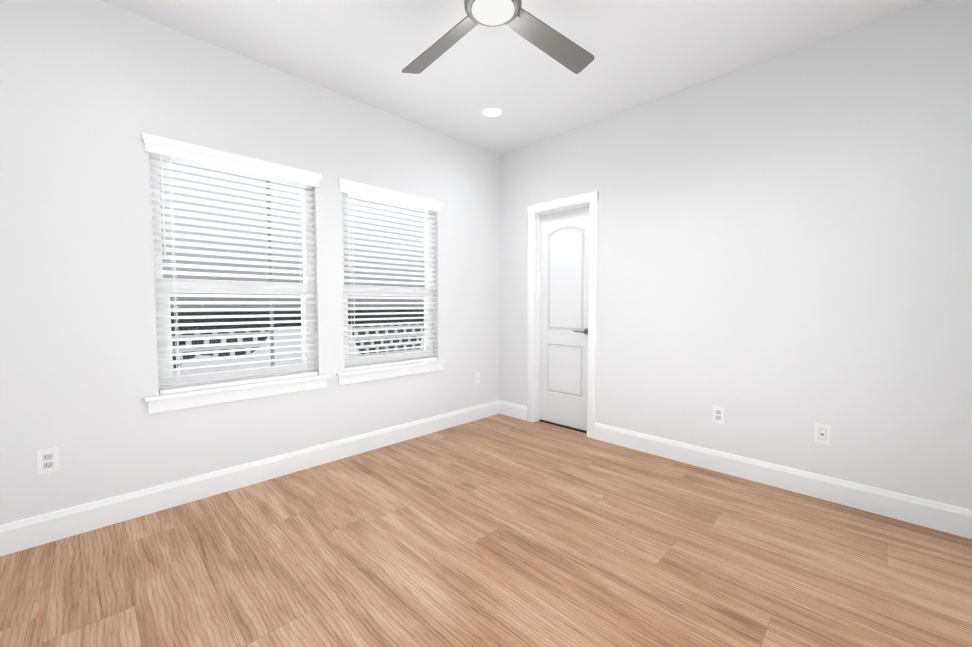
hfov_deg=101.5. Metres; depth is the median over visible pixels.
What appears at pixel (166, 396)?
window sill
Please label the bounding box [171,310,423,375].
fence
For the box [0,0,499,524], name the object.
wall
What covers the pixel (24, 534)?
baseboard
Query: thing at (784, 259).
wall
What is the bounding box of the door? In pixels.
[540,206,589,430]
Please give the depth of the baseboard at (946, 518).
2.38 m
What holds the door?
in the wall at (784, 259)
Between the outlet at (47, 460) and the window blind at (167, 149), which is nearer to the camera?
the outlet at (47, 460)
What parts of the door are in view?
door handle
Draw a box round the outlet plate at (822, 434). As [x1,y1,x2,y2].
[814,423,830,444]
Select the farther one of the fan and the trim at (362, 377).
the trim at (362, 377)
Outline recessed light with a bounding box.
[481,107,502,117]
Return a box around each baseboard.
[0,400,499,556]
[499,400,526,420]
[594,422,971,538]
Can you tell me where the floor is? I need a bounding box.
[0,414,971,646]
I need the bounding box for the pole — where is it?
[266,181,274,365]
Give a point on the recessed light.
(491, 112)
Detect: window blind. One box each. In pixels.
[142,132,321,393]
[338,178,442,370]
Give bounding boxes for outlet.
[36,447,59,474]
[474,372,479,384]
[712,406,724,423]
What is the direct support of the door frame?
attached to the wall at (784, 259)
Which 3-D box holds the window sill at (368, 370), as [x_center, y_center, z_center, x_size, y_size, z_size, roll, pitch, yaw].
[-0.755,0.356,3.288,0.111,0.025,1.015,3,4,45]
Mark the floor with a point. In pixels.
(499, 530)
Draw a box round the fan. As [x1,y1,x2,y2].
[402,0,593,73]
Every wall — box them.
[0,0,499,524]
[499,0,971,509]
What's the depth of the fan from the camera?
1.79 m
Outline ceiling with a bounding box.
[100,0,929,155]
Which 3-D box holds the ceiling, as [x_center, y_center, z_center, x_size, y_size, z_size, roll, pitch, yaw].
[0.137,-1.629,1.648,4.600,0.060,5.220,3,4,45]
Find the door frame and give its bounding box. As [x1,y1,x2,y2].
[527,191,597,438]
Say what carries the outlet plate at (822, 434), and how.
attached to the wall at (784, 259)
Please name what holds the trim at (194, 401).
attached to the wall at (90, 90)
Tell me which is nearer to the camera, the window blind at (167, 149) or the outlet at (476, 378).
the window blind at (167, 149)
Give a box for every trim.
[148,378,326,413]
[339,363,443,384]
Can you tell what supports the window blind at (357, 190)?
attached to the window at (390, 356)
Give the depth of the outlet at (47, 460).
1.91 m
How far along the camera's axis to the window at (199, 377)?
2.47 m
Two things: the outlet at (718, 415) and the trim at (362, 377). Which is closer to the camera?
the outlet at (718, 415)
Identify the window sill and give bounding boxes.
[144,374,329,401]
[336,359,445,376]
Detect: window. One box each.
[149,153,314,388]
[342,196,432,366]
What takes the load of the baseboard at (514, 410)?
attached to the wall at (784, 259)
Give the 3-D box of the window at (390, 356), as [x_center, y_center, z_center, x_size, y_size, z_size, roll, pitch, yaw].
[-0.812,-0.339,3.310,0.072,1.410,0.885,3,4,45]
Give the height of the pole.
8.000 m

